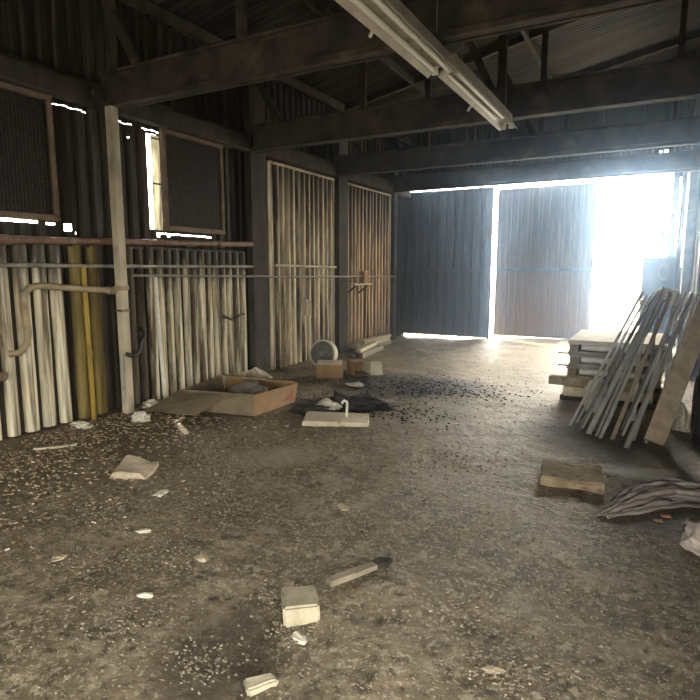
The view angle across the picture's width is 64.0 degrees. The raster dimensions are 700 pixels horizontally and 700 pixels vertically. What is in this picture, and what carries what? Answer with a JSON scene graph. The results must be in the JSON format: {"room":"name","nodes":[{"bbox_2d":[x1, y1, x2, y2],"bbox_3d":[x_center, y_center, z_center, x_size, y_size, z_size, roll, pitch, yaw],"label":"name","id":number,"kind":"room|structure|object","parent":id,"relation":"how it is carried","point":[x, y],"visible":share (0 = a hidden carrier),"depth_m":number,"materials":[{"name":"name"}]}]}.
{"room":"abandoned warehouse","nodes":[
{"label":"abandoned warehouse","id":0,"kind":"room"},
{"bbox_2d":[0,0,406,419],"bbox_3d":[-2.863,-1.439,5.616,0.030,4.460,17.400,4,9,28],"label":"wall","id":1,"kind":"structure","parent":0,"point":[67,36],"depth_m":6.08,"materials":[{"name":"wood"}]},
{"bbox_2d":[0,81,60,221],"bbox_3d":[-3.177,-1.765,4.857,0.050,1.175,1.320,4,9,28],"label":"window","id":2,"kind":"structure","parent":1,"relation":"in","point":[28,172],"depth_m":5.19,"materials":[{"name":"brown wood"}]},
{"bbox_2d":[0,244,73,440],"bbox_3d":[-3.612,0.037,4.284,0.080,1.815,3.200,4,9,28],"label":"wall panel","id":3,"kind":"object","parent":1,"relation":"attached to","point":[36,394],"visible":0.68,"depth_m":5.34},
{"bbox_2d":[8,282,116,356],"bbox_3d":[-2.772,-0.333,5.528,0.138,0.677,1.188,5,10,32],"label":"pipe","id":4,"kind":"object","parent":3,"relation":"attached to","point":[27,290],"visible":0.95,"depth_m":5.16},
{"bbox_2d":[0,262,252,268],"bbox_3d":[-2.847,-0.822,5.437,0.110,0.056,5.950,4,9,28],"label":"conduit","id":5,"kind":"object","parent":3,"relation":"attached to","point":[28,264],"visible":1,"depth_m":5.83,"materials":[{"name":"metal"}]},
{"bbox_2d":[0,234,253,247],"bbox_3d":[-2.835,-1.059,5.397,0.136,0.221,5.952,4,9,28],"label":"pipe","id":6,"kind":"object","parent":3,"relation":"attached to","point":[5,239],"visible":1,"depth_m":5.82,"materials":[{"name":"metal"}]},
{"bbox_2d":[62,245,109,419],"bbox_3d":[-2.739,-0.190,5.876,0.080,1.815,0.420,4,9,28],"label":"wall panel","id":7,"kind":"object","parent":1,"relation":"attached to","point":[72,254],"visible":0.69,"depth_m":5.83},
{"bbox_2d":[111,245,149,407],"bbox_3d":[-2.467,-0.261,6.372,0.080,1.815,0.400,4,9,28],"label":"wall panel","id":8,"kind":"object","parent":1,"relation":"attached to","point":[134,256],"visible":0.66,"depth_m":6.40,"materials":[{"name":"paint"}]},
{"bbox_2d":[159,128,225,234],"bbox_3d":[-1.961,-2.082,7.076,0.050,1.175,1.060,4,9,28],"label":"window screen","id":9,"kind":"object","parent":1,"relation":"in","point":[192,173],"depth_m":7.03,"materials":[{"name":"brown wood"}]},
{"bbox_2d":[150,134,162,229],"bbox_3d":[-2.265,-1.960,6.576,0.019,1.080,0.160,4,9,28],"label":"strip","id":10,"kind":"object","parent":9,"relation":"attached to","point":[154,139],"visible":1,"depth_m":6.57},
{"bbox_2d":[142,247,247,399],"bbox_3d":[-1.930,-0.400,7.345,0.086,1.815,1.800,4,9,28],"label":"wall panel","id":11,"kind":"object","parent":1,"relation":"attached to","point":[199,344],"visible":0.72,"depth_m":7.19,"materials":[{"name":"beige paint"}]},
{"bbox_2d":[0,51,391,182],"bbox_3d":[-2.784,-2.655,5.399,0.100,0.030,17.200,4,9,28],"label":"trim","id":12,"kind":"structure","parent":1,"relation":"attached to","point":[1,52],"depth_m":6.40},
{"bbox_2d":[0,54,410,197],"bbox_3d":[-2.761,-2.530,5.405,0.140,0.200,17.200,4,9,28],"label":"beam","id":13,"kind":"structure","parent":1,"relation":"attached to","point":[13,71],"depth_m":6.37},
{"bbox_2d":[266,160,334,370],"bbox_3d":[-0.780,-1.364,9.345,0.080,3.158,1.982,4,9,28],"label":"wall panel","id":14,"kind":"object","parent":1,"relation":"attached to","point":[300,203],"visible":0.8,"depth_m":9.21,"materials":[{"name":"wood"}]},
{"bbox_2d":[274,264,336,267],"bbox_3d":[-0.724,-1.392,9.307,0.110,0.063,1.850,4,9,28],"label":"conduit","id":15,"kind":"object","parent":14,"relation":"attached to","point":[275,265],"visible":1,"depth_m":9.18,"materials":[{"name":"metal"}]},
{"bbox_2d":[301,268,311,315],"bbox_3d":[-0.736,-0.966,9.322,0.112,0.785,0.180,4,9,28],"label":"electrical box","id":16,"kind":"object","parent":14,"relation":"attached to","point":[306,305],"visible":1,"depth_m":9.30,"materials":[{"name":"beige metal"}]},
{"bbox_2d":[348,183,390,349],"bbox_3d":[0.372,-1.664,11.447,0.080,3.158,2.052,4,9,28],"label":"wall panel","id":17,"kind":"object","parent":1,"relation":"attached to","point":[369,210],"visible":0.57,"depth_m":11.41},
{"bbox_2d":[347,283,371,292],"bbox_3d":[0.155,-1.183,10.802,0.248,0.207,0.720,4,9,28],"label":"wall shelf","id":18,"kind":"object","parent":17,"relation":"attached to","point":[348,284],"visible":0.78,"depth_m":10.60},
{"bbox_2d":[356,246,357,282],"bbox_3d":[0.137,-1.640,10.736,0.044,0.691,0.063,4,9,28],"label":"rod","id":19,"kind":"object","parent":18,"relation":"on","point":[356,246],"visible":1,"depth_m":10.71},
{"bbox_2d":[359,271,368,282],"bbox_3d":[0.273,-1.431,10.978,0.130,0.235,0.180,4,9,28],"label":"cardboard box","id":20,"kind":"object","parent":18,"relation":"on","point":[364,279],"visible":0.97,"depth_m":10.91,"materials":[{"name":"cardboard"}]},
{"bbox_2d":[0,333,699,699],"bbox_3d":[-0.026,0.863,4.591,6.435,0.144,17.750,4,9,28],"label":"floor","id":21,"kind":"structure","parent":0,"point":[661,586],"depth_m":3.12,"materials":[{"name":"concrete"}]},
{"bbox_2d":[33,443,76,449],"bbox_3d":[-2.594,0.855,4.932,0.346,0.030,0.053,-4,9,-23],"label":"wood sliver","id":22,"kind":"object","parent":21,"relation":"on","point":[71,444],"visible":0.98,"depth_m":4.92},
{"bbox_2d":[50,554,66,561],"bbox_3d":[-1.585,1.129,3.043,0.051,0.014,0.092,8,11,43],"label":"scrap","id":23,"kind":"object","parent":21,"relation":"on","point":[59,557],"visible":1,"depth_m":3.04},
{"bbox_2d":[69,420,93,428],"bbox_3d":[-2.689,0.744,5.626,0.285,0.060,0.174,4,9,28],"label":"paper scrap","id":24,"kind":"object","parent":21,"relation":"on","point":[80,424],"visible":1,"depth_m":5.58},
{"bbox_2d":[80,267,96,419],"bbox_3d":[-2.688,-0.046,5.769,0.063,1.600,0.067,4,9,28],"label":"gas pipe","id":25,"kind":"object","parent":21,"relation":"on","point":[89,353],"visible":0.92,"depth_m":5.75,"materials":[{"name":"metal"}]},
{"bbox_2d":[102,0,134,413],"bbox_3d":[-2.431,-1.467,5.887,0.120,4.460,0.160,4,9,28],"label":"timber post","id":26,"kind":"object","parent":21,"relation":"on","point":[111,47],"visible":0.91,"depth_m":5.84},
{"bbox_2d":[121,353,124,396],"bbox_3d":[-2.451,0.273,6.043,0.024,0.477,0.023,-3,9,-18],"label":"chain","id":27,"kind":"object","parent":26,"relation":"hanging from","point":[121,353],"visible":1,"depth_m":6.04,"materials":[{"name":"metal"}]},
{"bbox_2d":[125,327,145,357],"bbox_3d":[-2.356,-0.084,6.213,0.122,0.293,0.465,0,8,2],"label":"hose","id":28,"kind":"object","parent":26,"relation":"hanging from","point":[142,330],"visible":1,"depth_m":6.19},
{"bbox_2d":[97,0,676,109],"bbox_3d":[-0.007,-3.434,4.314,5.769,2.289,0.205,4,9,28],"label":"roof truss","id":29,"kind":"object","parent":26,"relation":"on","point":[339,39],"visible":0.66,"depth_m":4.58,"materials":[{"name":"wood"}]},
{"bbox_2d":[120,0,415,146],"bbox_3d":[-2.630,-3.563,5.185,0.060,0.120,17.200,4,9,28],"label":"beam","id":30,"kind":"structure","parent":29,"relation":"on","point":[145,6],"depth_m":6.67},
{"bbox_2d":[299,0,470,128],"bbox_3d":[-1.487,-3.726,4.535,0.060,0.120,17.200,4,9,28],"label":"beam","id":31,"kind":"structure","parent":29,"relation":"on","point":[316,6],"depth_m":8.31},
{"bbox_2d":[110,455,158,479],"bbox_3d":[-1.652,0.922,4.289,0.312,0.169,0.265,0,8,2],"label":"slab","id":32,"kind":"object","parent":21,"relation":"on","point":[131,467],"visible":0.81,"depth_m":4.26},
{"bbox_2d":[131,411,150,422],"bbox_3d":[-2.179,0.688,5.825,0.216,0.118,0.170,4,9,28],"label":"paper scrap","id":33,"kind":"object","parent":21,"relation":"on","point":[139,416],"visible":0.94,"depth_m":5.79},
{"bbox_2d":[136,592,153,597],"bbox_3d":[-0.979,1.170,2.683,0.088,0.020,0.043,-1,8,-5],"label":"scrap","id":34,"kind":"object","parent":21,"relation":"on","point":[143,594],"visible":1,"depth_m":2.67,"materials":[{"name":"white paper"}]},
{"bbox_2d":[140,399,159,407],"bbox_3d":[-2.277,0.602,6.412,0.218,0.090,0.302,-5,10,-33],"label":"paper scrap","id":35,"kind":"object","parent":21,"relation":"on","point":[150,402],"visible":0.62,"depth_m":6.35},
{"bbox_2d":[0,406,311,599],"bbox_3d":[-1.913,0.927,4.409,2.783,0.075,3.695,4,9,26],"label":"debris","id":36,"kind":"object","parent":21,"relation":"on","point":[177,423],"visible":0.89,"depth_m":4.78,"materials":[{"name":"gravel"}]},
{"bbox_2d":[153,277,166,398],"bbox_3d":[-2.237,-0.134,6.597,0.044,1.502,0.103,4,9,28],"label":"pipe","id":37,"kind":"object","parent":21,"relation":"on","point":[154,278],"visible":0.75,"depth_m":6.57,"materials":[{"name":"metal"}]},
{"bbox_2d":[152,489,168,496],"bbox_3d":[-1.325,1.000,3.916,0.070,0.023,0.125,3,9,21],"label":"scrap","id":38,"kind":"object","parent":21,"relation":"on","point":[160,493],"visible":1,"depth_m":3.90,"materials":[{"name":"white paper"}]},
{"bbox_2d":[194,552,208,562],"bbox_3d":[-0.795,1.115,3.007,0.062,0.024,0.109,-6,10,-37],"label":"scrap","id":39,"kind":"object","parent":21,"relation":"on","point":[201,557],"visible":1,"depth_m":3.00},
{"bbox_2d":[146,374,297,415],"bbox_3d":[-1.429,0.504,6.394,1.218,0.286,1.198,4,9,28],"label":"cardboard box","id":40,"kind":"object","parent":21,"relation":"on","point":[210,395],"visible":0.98,"depth_m":6.17,"materials":[{"name":"brown"}]},
{"bbox_2d":[228,380,267,394],"bbox_3d":[-1.159,0.493,6.444,0.554,0.299,0.446,4,9,28],"label":"plastic sheet","id":41,"kind":"object","parent":40,"relation":"on","point":[253,387],"visible":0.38,"depth_m":6.31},
{"bbox_2d":[242,82,269,372],"bbox_3d":[-1.350,-1.767,8.119,0.120,4.422,0.360,4,9,28],"label":"timber post","id":42,"kind":"object","parent":21,"relation":"on","point":[253,102],"visible":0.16,"depth_m":8.07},
{"bbox_2d":[130,274,393,277],"bbox_3d":[-0.687,-1.209,9.169,0.122,0.112,7.000,4,9,28],"label":"conduit","id":43,"kind":"object","parent":42,"relation":"attached to","point":[131,275],"visible":1,"depth_m":7.63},
{"bbox_2d":[251,0,699,151],"bbox_3d":[1.138,-3.732,6.403,5.769,2.289,0.205,4,9,28],"label":"roof truss","id":44,"kind":"object","parent":42,"relation":"on","point":[673,80],"visible":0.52,"depth_m":6.20,"materials":[{"name":"wood"}]},
{"bbox_2d":[241,367,272,378],"bbox_3d":[-1.288,0.365,7.691,0.494,0.246,0.358,4,9,28],"label":"paper bag","id":45,"kind":"object","parent":21,"relation":"on","point":[255,372],"visible":0.43,"depth_m":7.62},
{"bbox_2d":[244,673,278,696],"bbox_3d":[-0.332,1.249,2.095,0.126,0.050,0.064,-3,9,-22],"label":"stone","id":46,"kind":"object","parent":21,"relation":"on","point":[255,685],"visible":1,"depth_m":2.08,"materials":[{"name":"stone"}]},
{"bbox_2d":[292,631,306,644],"bbox_3d":[-0.217,1.221,2.384,0.056,0.019,0.096,-5,9,-29],"label":"scrap","id":47,"kind":"object","parent":21,"relation":"on","point":[296,635],"visible":1,"depth_m":2.38,"materials":[{"name":"white paper"}]},
{"bbox_2d":[281,585,319,626],"bbox_3d":[-0.227,1.162,2.549,0.167,0.101,0.179,-2,8,-11],"label":"concrete block","id":48,"kind":"object","parent":21,"relation":"on","point":[300,604],"visible":1,"depth_m":2.48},
{"bbox_2d":[287,403,329,415],"bbox_3d":[-0.452,0.640,6.148,0.475,0.090,0.392,4,9,28],"label":"rag","id":49,"kind":"object","parent":21,"relation":"on","point":[301,409],"visible":0.73,"depth_m":6.07,"materials":[{"name":"black fabric"}]},
{"bbox_2d":[310,340,337,364],"bbox_3d":[-0.417,0.057,9.016,0.451,0.455,0.226,4,9,28],"label":"wheel","id":50,"kind":"object","parent":21,"relation":"on","point":[321,349],"visible":0.82,"depth_m":8.95,"materials":[{"name":"metal"}]},
{"bbox_2d":[316,398,341,409],"bbox_3d":[-0.239,0.603,6.338,0.398,0.112,0.283,4,9,28],"label":"paper scrap","id":51,"kind":"object","parent":21,"relation":"on","point":[333,405],"visible":0.77,"depth_m":6.24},
{"bbox_2d":[316,360,342,378],"bbox_3d":[-0.294,0.279,8.154,0.386,0.223,0.316,0,8,-1],"label":"cardboard box","id":52,"kind":"object","parent":21,"relation":"on","point":[324,368],"visible":1,"depth_m":8.00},
{"bbox_2d":[302,399,368,426],"bbox_3d":[-0.137,0.640,5.764,0.674,0.261,0.392,0,8,3],"label":"sink","id":53,"kind":"object","parent":21,"relation":"on","point":[312,418],"visible":0.92,"depth_m":5.69,"materials":[{"name":"beige ceramic"}]},
{"bbox_2d":[333,108,347,353],"bbox_3d":[-0.168,-2.075,10.277,0.120,4.422,0.340,4,9,28],"label":"timber post","id":54,"kind":"object","parent":21,"relation":"on","point":[340,148],"visible":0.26,"depth_m":10.25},
{"bbox_2d":[334,0,699,176],"bbox_3d":[2.283,-4.031,8.491,5.769,2.289,0.205,4,9,28],"label":"roof truss","id":55,"kind":"object","parent":54,"relation":"on","point":[684,131],"visible":0.7,"depth_m":8.35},
{"bbox_2d":[0,346,696,699],"bbox_3d":[0.911,0.612,6.441,5.410,0.116,9.955,4,9,28],"label":"chips","id":56,"kind":"object","parent":21,"relation":"on","point":[511,682],"visible":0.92,"depth_m":2.63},
{"bbox_2d":[320,391,393,410],"bbox_3d":[0.077,0.586,6.441,0.868,0.139,0.556,0,8,3],"label":"rag","id":57,"kind":"object","parent":21,"relation":"on","point":[366,402],"visible":0.88,"depth_m":6.30,"materials":[{"name":"black fabric"}]},
{"bbox_2d":[326,557,392,586],"bbox_3d":[0.059,1.119,2.849,0.425,0.055,0.060,-7,11,-40],"label":"wooden stake","id":58,"kind":"object","parent":21,"relation":"on","point":[380,562],"visible":1,"depth_m":2.82,"materials":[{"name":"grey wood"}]},
{"bbox_2d":[347,358,382,375],"bbox_3d":[0.218,0.252,8.325,0.425,0.205,0.382,-3,9,-21],"label":"cardboard box","id":59,"kind":"object","parent":21,"relation":"on","point":[359,366],"visible":1,"depth_m":8.27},
{"bbox_2d":[351,344,379,357],"bbox_3d":[0.310,0.015,10.578,0.101,0.092,1.301,3,9,22],"label":"plank","id":60,"kind":"object","parent":21,"relation":"on","point":[353,354],"visible":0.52,"depth_m":9.99,"materials":[{"name":"grey wood"}]},
{"bbox_2d":[356,342,376,352],"bbox_3d":[0.323,-0.057,10.504,0.094,0.063,1.204,2,8,16],"label":"plank","id":61,"kind":"object","parent":60,"relation":"on","point":[370,345],"visible":1,"depth_m":10.34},
{"bbox_2d":[358,345,382,357],"bbox_3d":[0.403,0.022,10.494,0.094,0.090,1.252,3,9,20],"label":"plank","id":62,"kind":"object","parent":21,"relation":"on","point":[377,348],"visible":0.84,"depth_m":10.35,"materials":[{"name":"grey wood"}]},
{"bbox_2d":[353,340,390,350],"bbox_3d":[0.467,-0.091,11.340,0.192,0.072,1.503,4,9,26],"label":"plank","id":63,"kind":"object","parent":21,"relation":"on","point":[389,341],"visible":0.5,"depth_m":11.59,"materials":[{"name":"grey wood"}]},
{"bbox_2d":[350,337,389,348],"bbox_3d":[0.426,-0.155,11.296,0.173,0.069,1.452,5,9,29],"label":"plank","id":64,"kind":"object","parent":63,"relation":"on","point":[355,345],"visible":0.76,"depth_m":10.85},
{"bbox_2d":[357,334,390,343],"bbox_3d":[0.508,-0.234,11.353,0.172,0.064,1.352,4,9,25],"label":"plank","id":65,"kind":"object","parent":64,"relation":"on","point":[381,336],"visible":1,"depth_m":11.11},
{"bbox_2d":[390,137,398,339],"bbox_3d":[0.959,-2.371,12.353,0.120,4.420,0.200,4,9,28],"label":"timber post","id":66,"kind":"object","parent":21,"relation":"on","point":[394,197],"visible":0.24,"depth_m":12.35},
{"bbox_2d":[390,30,699,192],"bbox_3d":[3.427,-4.329,10.579,5.769,2.289,0.205,4,9,28],"label":"roof truss","id":67,"kind":"object","parent":66,"relation":"on","point":[686,160],"visible":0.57,"depth_m":10.32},
{"bbox_2d":[285,370,541,433],"bbox_3d":[0.725,0.564,7.001,4.220,0.061,3.240,3,9,22],"label":"flakes","id":68,"kind":"object","parent":21,"relation":"on","point":[439,385],"visible":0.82,"depth_m":7.23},
{"bbox_2d":[481,665,505,673],"bbox_3d":[0.554,1.236,2.172,0.089,0.020,0.049,-2,8,-11],"label":"scrap","id":69,"kind":"object","parent":21,"relation":"on","point":[491,669],"visible":1,"depth_m":2.16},
{"bbox_2d":[540,459,604,494],"bbox_3d":[1.641,0.932,4.152,0.438,0.087,0.418,3,9,21],"label":"block","id":70,"kind":"object","parent":21,"relation":"on","point":[554,473],"visible":1,"depth_m":4.05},
{"bbox_2d":[583,377,607,412],"bbox_3d":[2.724,0.486,6.194,0.269,0.412,0.322,-4,9,-25],"label":"plastic bag","id":71,"kind":"object","parent":21,"relation":"on","point":[598,378],"visible":0.28,"depth_m":6.12,"materials":[{"name":"white plastic"}]},
{"bbox_2d":[568,291,643,425],"bbox_3d":[2.616,0.080,5.709,0.865,1.353,0.028,-3,9,-20],"label":"metal bar","id":72,"kind":"object","parent":21,"relation":"on","point":[642,292],"visible":1,"depth_m":5.70,"materials":[{"name":"metal"}]},
{"bbox_2d":[560,392,657,410],"bbox_3d":[3.035,0.597,6.582,1.053,0.072,0.203,5,9,30],"label":"timber beam","id":73,"kind":"structure","parent":21,"relation":"on","point":[653,405],"depth_m":6.42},
{"bbox_2d":[563,385,652,403],"bbox_3d":[2.998,0.511,6.543,0.949,0.113,0.134,4,9,26],"label":"timber beam","id":74,"kind":"structure","parent":73,"relation":"on","point":[576,391],"depth_m":6.61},
{"bbox_2d":[548,374,653,392],"bbox_3d":[2.914,0.391,6.538,1.122,0.101,0.123,4,9,28],"label":"timber beam","id":75,"kind":"structure","parent":74,"relation":"on","point":[553,379],"depth_m":6.62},
{"bbox_2d":[558,361,662,384],"bbox_3d":[3.271,0.199,7.005,1.101,0.145,1.321,4,9,28],"label":"wooden pallet","id":76,"kind":"object","parent":75,"relation":"on","point":[572,371],"depth_m":6.55,"materials":[{"name":"grey wood"}]},
{"bbox_2d":[558,349,664,371],"bbox_3d":[3.280,0.056,6.980,1.121,0.145,1.321,4,9,28],"label":"wooden pallet","id":77,"kind":"object","parent":76,"relation":"on","point":[575,359],"depth_m":6.53,"materials":[{"name":"grey wood"}]},
{"bbox_2d":[568,342,665,358],"bbox_3d":[3.323,-0.079,6.936,1.002,0.135,1.322,4,9,28],"label":"wooden pallet","id":78,"kind":"object","parent":77,"relation":"on","point":[574,347],"visible":0.31,"depth_m":6.49,"materials":[{"name":"grey wood"}]},
{"bbox_2d":[568,330,665,346],"bbox_3d":[3.318,-0.157,6.916,1.000,0.022,1.300,4,9,28],"label":"sheet","id":79,"kind":"object","parent":78,"relation":"on","point":[587,336],"visible":0.6,"depth_m":6.80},
{"bbox_2d":[576,295,647,422],"bbox_3d":[2.691,0.090,5.754,0.774,1.305,0.024,-2,8,-15],"label":"metal bar","id":80,"kind":"object","parent":21,"relation":"on","point":[646,296],"visible":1,"depth_m":5.75,"materials":[{"name":"metal"}]},
{"bbox_2d":[577,291,655,431],"bbox_3d":[2.658,0.098,5.574,1.036,1.346,0.026,-4,9,-27],"label":"metal bar","id":81,"kind":"object","parent":21,"relation":"on","point":[654,293],"visible":0.96,"depth_m":5.57,"materials":[{"name":"metal"}]},
{"bbox_2d":[582,296,650,427],"bbox_3d":[2.692,0.113,5.645,0.894,1.298,0.025,-4,9,-25],"label":"metal bar","id":82,"kind":"object","parent":21,"relation":"on","point":[584,424],"visible":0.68,"depth_m":5.60,"materials":[{"name":"metal"}]},
{"bbox_2d":[586,289,662,434],"bbox_3d":[2.712,0.099,5.518,1.043,1.383,0.055,-5,9,-30],"label":"metal bar","id":83,"kind":"object","parent":21,"relation":"on","point":[637,334],"visible":0.95,"depth_m":5.50,"materials":[{"name":"metal"}]},
{"bbox_2d":[595,286,663,435],"bbox_3d":[2.749,0.088,5.486,1.038,1.401,0.025,-6,10,-34],"label":"metal bar","id":84,"kind":"object","parent":21,"relation":"on","point":[662,287],"visible":1,"depth_m":5.47,"materials":[{"name":"metal"}]},
{"bbox_2d":[593,299,665,430],"bbox_3d":[2.797,0.113,5.576,0.924,1.343,0.033,-4,9,-25],"label":"metal bar","id":85,"kind":"object","parent":21,"relation":"on","point":[663,300],"visible":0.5,"depth_m":5.52,"materials":[{"name":"metal"}]},
{"bbox_2d":[598,288,665,437],"bbox_3d":[2.752,0.102,5.438,1.110,1.380,0.026,-6,10,-37],"label":"metal bar","id":86,"kind":"object","parent":21,"relation":"on","point":[643,338],"visible":1,"depth_m":5.42,"materials":[{"name":"metal"}]},
{"bbox_2d":[610,291,672,439],"bbox_3d":[2.826,0.122,5.404,1.090,1.345,0.034,-7,10,-39],"label":"batten","id":87,"kind":"object","parent":21,"relation":"on","point":[636,378],"visible":1,"depth_m":5.38,"materials":[{"name":"grey wood"}]},
{"bbox_2d":[596,478,699,518],"bbox_3d":[2.108,0.972,3.793,1.098,0.135,0.512,0,8,-3],"label":"striped cloth","id":88,"kind":"object","parent":21,"relation":"on","point":[650,495],"visible":1,"depth_m":3.73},
{"bbox_2d":[641,313,658,423],"bbox_3d":[3.053,0.085,5.671,0.027,1.316,0.294,7,11,41],"label":"metal bar","id":89,"kind":"object","parent":21,"relation":"on","point":[656,319],"visible":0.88,"depth_m":5.66,"materials":[{"name":"metal"}]},
{"bbox_2d":[620,292,683,429],"bbox_3d":[2.989,0.106,5.520,0.800,1.330,0.025,-4,9,-25],"label":"metal bar","id":90,"kind":"object","parent":21,"relation":"on","point":[659,345],"visible":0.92,"depth_m":5.49,"materials":[{"name":"metal"}]},
{"bbox_2d":[621,290,687,435],"bbox_3d":[2.958,0.105,5.429,0.964,1.358,0.022,-5,10,-32],"label":"metal bar","id":91,"kind":"object","parent":21,"relation":"on","point":[686,291],"visible":1,"depth_m":5.40,"materials":[{"name":"metal"}]},
{"bbox_2d":[633,293,678,440],"bbox_3d":[2.947,0.135,5.379,1.000,1.324,0.026,-8,11,-44],"label":"metal bar","id":92,"kind":"object","parent":21,"relation":"on","point":[677,294],"visible":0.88,"depth_m":5.44,"materials":[{"name":"metal"}]},
{"bbox_2d":[638,257,677,349],"bbox_3d":[5.342,-0.759,9.771,0.530,1.685,0.552,4,9,28],"label":"locker","id":93,"kind":"object","parent":21,"relation":"on","point":[651,282],"visible":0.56,"depth_m":9.49,"materials":[{"name":"metal"}]},
{"bbox_2d":[623,290,695,447],"bbox_3d":[2.917,0.141,5.241,1.298,1.368,0.052,-7,11,-39],"label":"metal bar","id":94,"kind":"object","parent":21,"relation":"on","point":[689,300],"visible":1,"depth_m":5.21,"materials":[{"name":"metal"}]},
{"bbox_2d":[631,299,697,420],"bbox_3d":[3.318,0.119,5.726,0.720,1.260,0.476,4,9,28],"label":"trestle","id":95,"kind":"object","parent":21,"relation":"on","point":[638,361],"visible":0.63,"depth_m":5.76,"materials":[{"name":"metal"}]},
{"bbox_2d":[663,289,679,299],"bbox_3d":[3.246,-0.558,5.705,0.181,0.126,0.144,1,8,8],"label":"foam block","id":96,"kind":"object","parent":95,"relation":"on","point":[675,291],"visible":0.54,"depth_m":5.65,"materials":[{"name":"white plastic"}]},
{"bbox_2d":[644,291,698,443],"bbox_3d":[3.053,0.133,5.295,1.044,1.357,0.024,-7,11,-41],"label":"metal bar","id":97,"kind":"object","parent":21,"relation":"on","point":[697,293],"visible":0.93,"depth_m":5.41,"materials":[{"name":"metal"}]},
{"bbox_2d":[644,297,699,445],"bbox_3d":[3.104,0.172,5.230,1.023,1.312,0.157,-6,10,-37],"label":"wooden plank","id":98,"kind":"object","parent":21,"relation":"on","point":[665,412],"visible":1,"depth_m":5.17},
{"bbox_2d":[664,294,680,383],"bbox_3d":[3.075,0.133,5.399,0.023,1.307,0.826,6,10,37],"label":"metal bar","id":99,"kind":"object","parent":21,"relation":"on","point":[676,320],"visible":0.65,"depth_m":5.41,"materials":[{"name":"metal"}]},
{"bbox_2d":[671,401,690,431],"bbox_3d":[3.198,0.640,5.417,0.178,0.298,0.211,4,9,28],"label":"plastic bag","id":100,"kind":"object","parent":21,"relation":"on","point":[682,421],"visible":0.7,"depth_m":5.35,"materials":[{"name":"white plastic"}]},
{"bbox_2d":[675,98,699,351],"bbox_3d":[5.937,-2.546,9.713,0.140,5.514,0.140,4,9,28],"label":"steel column","id":101,"kind":"structure","parent":21,"relation":"on","point":[694,176],"depth_m":9.73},
{"bbox_2d":[679,520,699,556],"bbox_3d":[2.013,1.041,3.133,0.339,0.182,0.282,-6,10,-36],"label":"cloth","id":102,"kind":"object","parent":21,"relation":"on","point":[690,538],"visible":0.98,"depth_m":3.11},
{"bbox_2d":[689,246,699,380],"bbox_3d":[4.772,-2.225,7.410,0.120,5.530,0.120,4,9,28],"label":"steel column","id":103,"kind":"structure","parent":21,"relation":"on","point":[694,374],"depth_m":7.64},
{"bbox_2d":[691,374,699,444],"bbox_3d":[3.156,0.532,4.955,0.200,0.640,0.640,4,9,28],"label":"tire","id":104,"kind":"object","parent":21,"relation":"on","point":[695,412],"visible":1,"depth_m":4.83,"materials":[{"name":"rubber"}]},
{"bbox_2d":[115,0,699,145],"bbox_3d":[-0.163,-3.999,3.857,6.233,1.245,17.750,4,9,28],"label":"ceiling","id":105,"kind":"structure","parent":0,"point":[591,42],"depth_m":8.72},
{"bbox_2d":[335,0,458,77],"bbox_3d":[-0.128,-2.896,2.627,0.303,2.104,3.370,4,9,28],"label":"light fixture","id":106,"kind":"object","parent":105,"relation":"hanging from","point":[391,21],"visible":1,"depth_m":3.55,"materials":[{"name":"white metal"}]},
{"bbox_2d":[438,34,516,130],"bbox_3d":[1.185,-3.254,5.011,0.272,2.078,1.940,4,9,28],"label":"light fixture","id":107,"kind":"object","parent":105,"relation":"hanging from","point":[465,83],"visible":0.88,"depth_m":4.92,"materials":[{"name":"white metal"}]},
{"bbox_2d":[520,30,553,78],"bbox_3d":[0.095,-3.952,3.636,0.060,0.120,17.200,4,9,28],"label":"brace","id":108,"kind":"structure","parent":105,"relation":"attached to","point":[532,44],"depth_m":8.61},
{"bbox_2d":[404,284,640,337],"bbox_3d":[19.080,-3.378,35.031,160.000,0.020,54.400,4,9,28],"label":"ground","id":109,"kind":"structure","parent":0,"point":[603,317],"depth_m":22.91,"materials":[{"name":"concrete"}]},
{"bbox_2d":[491,262,642,302],"bbox_3d":[11.673,-3.337,27.604,14.080,2.000,0.080,4,9,28],"label":"fence","id":110,"kind":"object","parent":109,"relation":"on","point":[608,282],"visible":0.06,"depth_m":27.10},
{"bbox_2d":[605,228,677,290],"bbox_3d":[24.803,-7.305,45.124,7.400,4.900,6.600,4,9,28],"label":"warehouse","id":111,"kind":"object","parent":109,"relation":"on","point":[632,244],"visible":0.47,"depth_m":43.51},
{"bbox_2d":[406,49,699,345],"bbox_3d":[3.878,-2.890,11.656,6.020,5.624,0.141,4,9,28],"label":"wall","id":112,"kind":"structure","parent":0,"point":[685,108],"depth_m":10.79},
{"bbox_2d":[404,187,493,338],"bbox_3d":[2.156,-1.945,12.746,2.130,3.305,0.080,4,9,28],"label":"door","id":113,"kind":"structure","parent":112,"relation":"in","point":[449,233],"depth_m":12.72,"materials":[{"name":"metal"}]},
{"bbox_2d":[493,182,597,338],"bbox_3d":[4.088,-1.845,11.888,1.980,3.180,0.105,4,9,28],"label":"door","id":114,"kind":"structure","parent":112,"relation":"in","point":[546,234],"depth_m":11.87,"materials":[{"name":"metal"}]},
{"bbox_2d":[680,173,689,266],"bbox_3d":[6.171,-2.380,10.299,0.059,1.700,0.059,4,9,28],"label":"pipe","id":115,"kind":"object","parent":112,"relation":"attached to","point":[688,174],"visible":0.62,"depth_m":10.28,"materials":[{"name":"white metal"}]},
{"bbox_2d":[689,192,699,374],"bbox_3d":[2.297,-1.609,2.764,0.030,5.605,17.400,4,9,28],"label":"wall","id":116,"kind":"structure","parent":0,"point":[698,216],"depth_m":9.93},
{"bbox_2d":[690,232,699,313],"bbox_3d":[5.162,-1.147,8.385,0.040,1.200,0.040,4,9,28],"label":"pipe","id":117,"kind":"object","parent":116,"relation":"attached to","point":[698,233],"visible":0.78,"depth_m":8.35,"materials":[{"name":"white metal"}]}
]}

